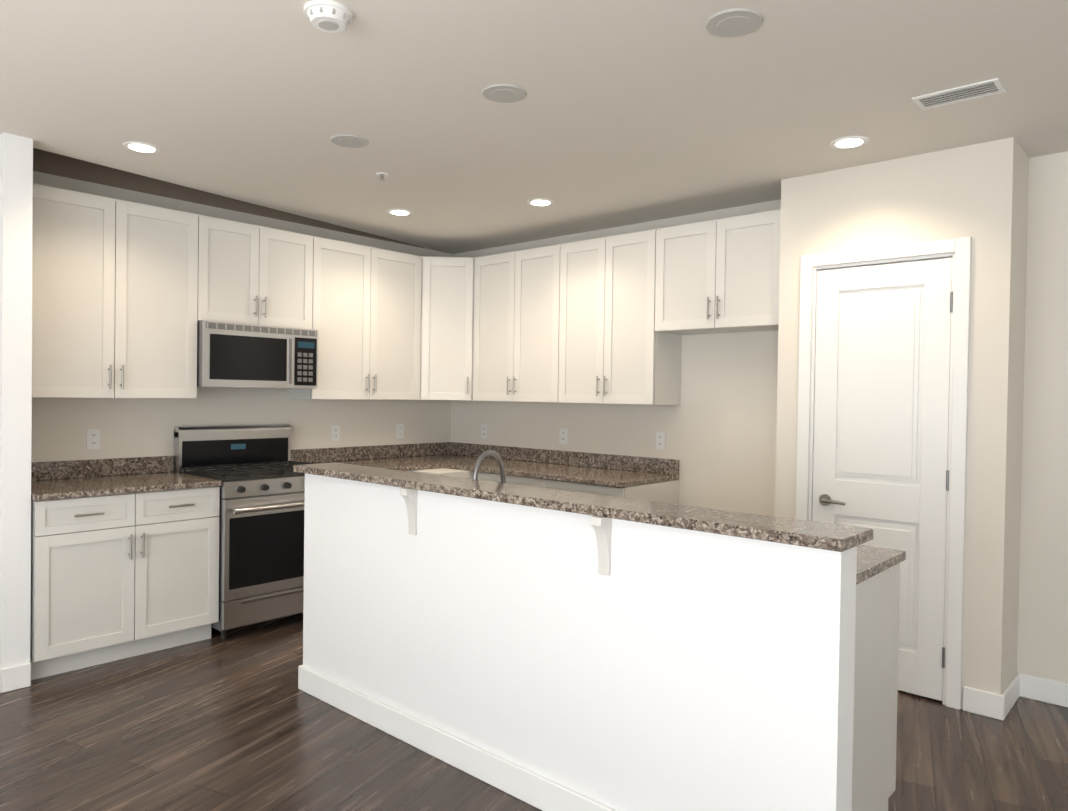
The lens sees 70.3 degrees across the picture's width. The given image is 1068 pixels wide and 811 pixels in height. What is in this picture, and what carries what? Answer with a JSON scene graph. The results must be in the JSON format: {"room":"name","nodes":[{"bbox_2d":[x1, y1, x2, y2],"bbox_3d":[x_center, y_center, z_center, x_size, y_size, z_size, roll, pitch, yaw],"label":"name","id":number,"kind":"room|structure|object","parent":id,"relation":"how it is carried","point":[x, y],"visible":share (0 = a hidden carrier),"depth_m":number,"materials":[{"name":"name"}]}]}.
{"room":"kitchen","nodes":[
{"label":"kitchen","id":0,"kind":"room"},
{"bbox_2d":[0,132,32,668],"bbox_3d":[-2.652,0.033,3.759,0.612,2.594,0.118,2,1,42],"label":"wall","id":1,"kind":"structure","parent":0,"point":[16,191],"depth_m":3.55,"materials":[{"name":"white paint"}]},
{"bbox_2d":[0,663,30,692],"bbox_3d":[-2.669,1.274,3.766,0.628,0.112,0.134,2,1,42],"label":"baseboard","id":2,"kind":"structure","parent":1,"relation":"attached to","point":[16,677],"depth_m":3.56,"materials":[{"name":"white paint"}]},
{"bbox_2d":[31,148,452,461],"bbox_3d":[-3.939,-0.078,2.864,0.124,2.803,9.830,2,1,42],"label":"wall","id":3,"kind":"structure","parent":0,"point":[135,427],"depth_m":4.81,"materials":[{"name":"beige paint"}]},
{"bbox_2d":[86,429,99,448],"bbox_3d":[-2.529,0.193,4.354,0.008,0.115,0.070,2,1,42],"label":"electrical outlet","id":4,"kind":"object","parent":3,"relation":"attached to","point":[93,439],"visible":1,"depth_m":4.35,"materials":[{"name":"white plastic"}]},
{"bbox_2d":[32,183,197,398],"bbox_3d":[-2.386,-0.584,4.221,0.362,1.082,0.900,2,1,42],"label":"upper cabinet","id":5,"kind":"object","parent":3,"relation":"attached to","point":[114,295],"visible":0.77,"depth_m":4.11,"materials":[{"name":"white paint"}]},
{"bbox_2d":[197,214,312,328],"bbox_3d":[-1.828,-0.815,4.838,0.362,0.622,0.761,2,1,42],"label":"upper cabinet","id":6,"kind":"object","parent":3,"relation":"attached to","point":[253,274],"visible":0.67,"depth_m":4.71,"materials":[{"name":"white paint"}]},
{"bbox_2d":[197,320,317,388],"bbox_3d":[-1.818,-0.307,4.830,0.407,0.387,0.756,2,1,42],"label":"microwave","id":7,"kind":"object","parent":6,"relation":"attached to","point":[234,355],"visible":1,"depth_m":4.65,"materials":[{"name":"silver metal"}]},
{"bbox_2d":[331,425,339,440],"bbox_3d":[-1.453,0.202,5.557,0.008,0.115,0.070,2,1,42],"label":"electrical outlet","id":8,"kind":"object","parent":3,"relation":"attached to","point":[335,432],"visible":1,"depth_m":5.55,"materials":[{"name":"white plastic"}]},
{"bbox_2d":[286,236,421,399],"bbox_3d":[-1.269,-0.585,5.470,0.362,1.082,0.921,2,1,42],"label":"upper cabinet","id":9,"kind":"object","parent":3,"relation":"attached to","point":[366,312],"visible":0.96,"depth_m":5.34,"materials":[{"name":"white paint"}]},
{"bbox_2d":[396,424,403,437],"bbox_3d":[-1.060,0.202,5.997,0.008,0.115,0.070,2,1,42],"label":"electrical outlet","id":10,"kind":"object","parent":3,"relation":"attached to","point":[399,430],"visible":1,"depth_m":5.99,"materials":[{"name":"white plastic"}]},
{"bbox_2d":[420,256,474,400],"bbox_3d":[-0.666,-0.583,5.958,0.611,1.082,0.606,2,1,42],"label":"upper cabinet","id":11,"kind":"object","parent":3,"relation":"attached to","point":[447,330],"visible":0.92,"depth_m":5.73,"materials":[{"name":"white paint"}]},
{"bbox_2d":[0,613,1067,810],"bbox_3d":[-0.236,1.454,-0.448,10.120,0.060,9.830,2,1,42],"label":"floor","id":12,"kind":"structure","parent":0,"point":[236,719],"depth_m":3.03,"materials":[{"name":"brown wood"}]},
{"bbox_2d":[30,486,219,679],"bbox_3d":[-2.296,0.889,4.141,0.662,0.882,0.899,2,1,42],"label":"base cabinet","id":13,"kind":"object","parent":12,"relation":"on","point":[118,577],"visible":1,"depth_m":3.90,"materials":[{"name":"white paint"}]},
{"bbox_2d":[31,456,221,500],"bbox_3d":[-2.295,0.381,4.135,0.652,0.130,0.909,2,1,42],"label":"countertop","id":14,"kind":"structure","parent":13,"relation":"on","point":[53,480],"depth_m":4.20,"materials":[{"name":"stone"}]},
{"bbox_2d":[174,424,311,638],"bbox_3d":[-1.709,0.732,4.734,0.739,1.196,0.756,2,1,42],"label":"range","id":15,"kind":"object","parent":12,"relation":"on","point":[261,534],"visible":0.6,"depth_m":4.50,"materials":[{"name":"silver metal"}]},
{"bbox_2d":[329,502,492,734],"bbox_3d":[-0.439,0.923,3.608,0.859,0.882,0.631,2,1,42],"label":"base cabinet","id":16,"kind":"object","parent":12,"relation":"on","point":[391,575],"depth_m":3.15,"materials":[{"name":"white paint"}]},
{"bbox_2d":[298,665,616,810],"bbox_3d":[-0.135,1.324,2.822,2.547,0.112,0.131,2,1,42],"label":"baseboard","id":17,"kind":"structure","parent":16,"relation":"attached to","point":[540,792],"depth_m":2.90,"materials":[{"name":"white paint"}]},
{"bbox_2d":[410,468,471,478],"bbox_3d":[-0.676,0.890,5.754,0.926,0.882,0.926,2,1,42],"label":"base cabinet","id":18,"kind":"object","parent":12,"relation":"on","point":[458,473],"visible":0.07,"depth_m":5.26,"materials":[{"name":"white paint"}]},
{"bbox_2d":[290,444,441,470],"bbox_3d":[-1.191,0.380,5.366,0.655,0.130,0.870,2,1,42],"label":"countertop","id":19,"kind":"structure","parent":18,"relation":"on","point":[403,457],"depth_m":5.62,"materials":[{"name":"stone"}]},
{"bbox_2d":[410,442,679,487],"bbox_3d":[-0.100,0.395,5.416,2.215,0.130,0.660,2,1,42],"label":"countertop","id":20,"kind":"structure","parent":18,"relation":"on","point":[619,471],"depth_m":5.27,"materials":[{"name":"stone"}]},
{"bbox_2d":[472,471,531,486],"bbox_3d":[0.031,0.906,5.321,0.701,0.882,0.628,2,1,42],"label":"base cabinet","id":21,"kind":"object","parent":12,"relation":"on","point":[517,480],"depth_m":5.09,"materials":[{"name":"white paint"}]},
{"bbox_2d":[453,506,600,789],"bbox_3d":[0.127,0.938,3.103,0.898,0.882,0.628,2,1,42],"label":"base cabinet","id":22,"kind":"object","parent":12,"relation":"on","point":[515,595],"depth_m":2.69,"materials":[{"name":"white paint"}]},
{"bbox_2d":[532,478,678,504],"bbox_3d":[0.466,0.918,4.932,0.701,0.882,0.628,2,1,42],"label":"base cabinet","id":23,"kind":"object","parent":12,"relation":"on","point":[665,492],"depth_m":4.71,"materials":[{"name":"white paint"}]},
{"bbox_2d":[573,546,904,810],"bbox_3d":[0.691,0.953,2.597,0.858,0.882,0.631,2,1,42],"label":"base cabinet","id":24,"kind":"object","parent":12,"relation":"on","point":[621,654],"depth_m":2.23,"materials":[{"name":"white paint"}]},
{"bbox_2d":[293,462,872,553],"bbox_3d":[-0.108,0.323,2.822,2.556,0.032,0.235,2,1,42],"label":"countertop","id":25,"kind":"structure","parent":24,"relation":"on","point":[810,535],"depth_m":2.39,"materials":[{"name":"brown stone"}]},
{"bbox_2d":[333,490,905,589],"bbox_3d":[0.140,0.511,3.105,2.396,0.093,0.656,2,1,42],"label":"countertop","id":26,"kind":"structure","parent":24,"relation":"on","point":[819,569],"depth_m":2.31,"materials":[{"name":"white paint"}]},
{"bbox_2d":[465,450,505,517],"bbox_3d":[-0.159,0.324,3.188,0.206,0.270,0.213,2,1,42],"label":"faucet","id":27,"kind":"object","parent":26,"relation":"on","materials":[{"name":"silver metal"}]},
{"bbox_2d":[0,0,1067,253],"bbox_3d":[-0.196,-1.305,-0.487,10.120,0.270,9.830,2,1,42],"label":"ceiling","id":28,"kind":"structure","parent":0,"point":[626,112],"depth_m":3.01,"materials":[{"name":"white paint"}]},
{"bbox_2d":[122,141,160,152],"bbox_3d":[-1.898,-1.248,3.673,0.168,0.008,0.168,2,1,42],"label":"recessed light","id":29,"kind":"object","parent":28,"relation":"in","point":[141,147],"visible":0.98,"depth_m":3.65,"materials":[{"name":"white plastic"}]},
{"bbox_2d":[304,0,352,32],"bbox_3d":[-0.634,-1.194,2.341,0.148,0.043,0.148,2,1,42],"label":"smoke detector","id":30,"kind":"object","parent":28,"relation":"attached to","point":[329,16],"visible":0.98,"depth_m":2.31,"materials":[{"name":"white plastic"}]},
{"bbox_2d":[330,134,368,147],"bbox_3d":[-0.860,-1.231,3.536,0.176,0.009,0.176,2,1,42],"label":"ceiling disc","id":31,"kind":"object","parent":28,"relation":"attached to","point":[349,140],"visible":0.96,"depth_m":3.52,"materials":[{"name":"grey plastic"}]},
{"bbox_2d":[376,172,388,180],"bbox_3d":[-0.816,-1.226,4.073,0.068,0.033,0.068,2,1,42],"label":"sprinkler","id":32,"kind":"object","parent":28,"relation":"attached to","point":[382,175],"visible":1,"depth_m":4.06,"materials":[{"name":"white plastic"}]},
{"bbox_2d":[387,209,412,215],"bbox_3d":[-0.869,-1.250,4.913,0.168,0.008,0.168,2,1,42],"label":"recessed light","id":33,"kind":"object","parent":28,"relation":"in","point":[402,212],"visible":0.98,"depth_m":4.90,"materials":[{"name":"white plastic"}]},
{"bbox_2d":[482,84,526,102],"bbox_3d":[-0.116,-1.212,2.951,0.176,0.009,0.176,2,1,42],"label":"ceiling disc","id":34,"kind":"object","parent":28,"relation":"attached to","point":[505,93],"visible":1,"depth_m":2.94,"materials":[{"name":"grey plastic"}]},
{"bbox_2d":[527,198,553,205],"bbox_3d":[0.040,-1.233,4.609,0.168,0.008,0.168,2,1,42],"label":"recessed light","id":35,"kind":"object","parent":28,"relation":"in","point":[540,202],"visible":0.98,"depth_m":4.59,"materials":[{"name":"white plastic"}]},
{"bbox_2d":[705,8,762,36],"bbox_3d":[0.625,-1.193,2.369,0.176,0.009,0.176,2,1,42],"label":"ceiling disc","id":36,"kind":"object","parent":28,"relation":"attached to","point":[733,22],"visible":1,"depth_m":2.35,"materials":[{"name":"grey plastic"}]},
{"bbox_2d":[829,136,868,148],"bbox_3d":[1.435,-1.197,3.455,0.168,0.008,0.168,2,1,42],"label":"recessed light","id":37,"kind":"object","parent":28,"relation":"in","point":[847,142],"visible":0.98,"depth_m":3.44,"materials":[{"name":"white plastic"}]},
{"bbox_2d":[912,78,1005,109],"bbox_3d":[1.622,-1.187,2.899,0.290,0.006,0.150,2,1,42],"label":"ceiling vent","id":38,"kind":"object","parent":28,"relation":"in","point":[994,86],"visible":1,"depth_m":2.89,"materials":[{"name":"white plastic"}]},
{"bbox_2d":[451,151,1067,682],"bbox_3d":[3.065,0.125,3.112,10.000,2.594,0.120,2,1,42],"label":"wall","id":39,"kind":"structure","parent":0,"point":[717,425],"depth_m":4.56,"materials":[{"name":"beige paint"}]},
{"bbox_2d":[481,424,487,438],"bbox_3d":[-0.400,0.209,6.126,0.070,0.115,0.008,2,1,42],"label":"electrical outlet","id":40,"kind":"object","parent":39,"relation":"attached to","point":[484,431],"visible":1,"depth_m":6.12,"materials":[{"name":"white plastic"}]},
{"bbox_2d":[473,244,560,402],"bbox_3d":[-0.046,-0.569,5.566,0.840,1.082,0.362,2,1,42],"label":"upper cabinet","id":41,"kind":"object","parent":39,"relation":"attached to","point":[516,324],"visible":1,"depth_m":5.43,"materials":[{"name":"white paint"}]},
{"bbox_2d":[559,428,566,443],"bbox_3d":[0.214,0.226,5.576,0.070,0.115,0.008,2,1,42],"label":"electrical outlet","id":42,"kind":"object","parent":39,"relation":"attached to","point":[562,435],"visible":1,"depth_m":5.58,"materials":[{"name":"white plastic"}]},
{"bbox_2d":[558,229,681,404],"bbox_3d":[0.553,-0.553,5.030,0.762,1.082,0.362,2,1,42],"label":"upper cabinet","id":43,"kind":"object","parent":39,"relation":"attached to","point":[615,347],"visible":0.9,"depth_m":4.88,"materials":[{"name":"white paint"}]},
{"bbox_2d":[656,432,664,449],"bbox_3d":[0.837,0.233,5.019,0.070,0.115,0.008,2,1,42],"label":"electrical outlet","id":44,"kind":"object","parent":39,"relation":"attached to","point":[660,440],"visible":1,"depth_m":5.01,"materials":[{"name":"white plastic"}]},
{"bbox_2d":[655,209,780,334],"bbox_3d":[1.148,-0.763,4.498,0.819,0.629,0.362,2,1,42],"label":"upper cabinet","id":45,"kind":"object","parent":39,"relation":"attached to","point":[718,276],"visible":0.88,"depth_m":4.38,"materials":[{"name":"white paint"}]},
{"bbox_2d":[775,137,1028,708],"bbox_3d":[1.834,0.096,3.876,1.069,2.594,0.382,2,1,42],"label":"wall","id":46,"kind":"structure","parent":0,"point":[977,194],"depth_m":3.49,"materials":[{"name":"beige paint"}]},
{"bbox_2d":[812,257,952,700],"bbox_3d":[1.689,0.343,3.740,0.642,2.077,0.094,2,1,42],"label":"pantry door","id":47,"kind":"structure","parent":46,"relation":"in","point":[881,404],"depth_m":3.69,"materials":[{"name":"white paint"}]},
{"bbox_2d":[796,237,970,709],"bbox_3d":[1.718,0.307,3.779,0.792,2.171,0.118,2,1,42],"label":"door frame","id":48,"kind":"structure","parent":46,"relation":"attached to","point":[957,453],"depth_m":3.52,"materials":[{"name":"white paint"}]},
{"bbox_2d":[963,672,1067,720],"bbox_3d":[4.006,1.396,1.923,6.962,0.112,0.398,2,1,42],"label":"baseboard","id":49,"kind":"structure","parent":46,"relation":"attached to","point":[988,704],"depth_m":3.53,"materials":[{"name":"white paint"}]}
]}

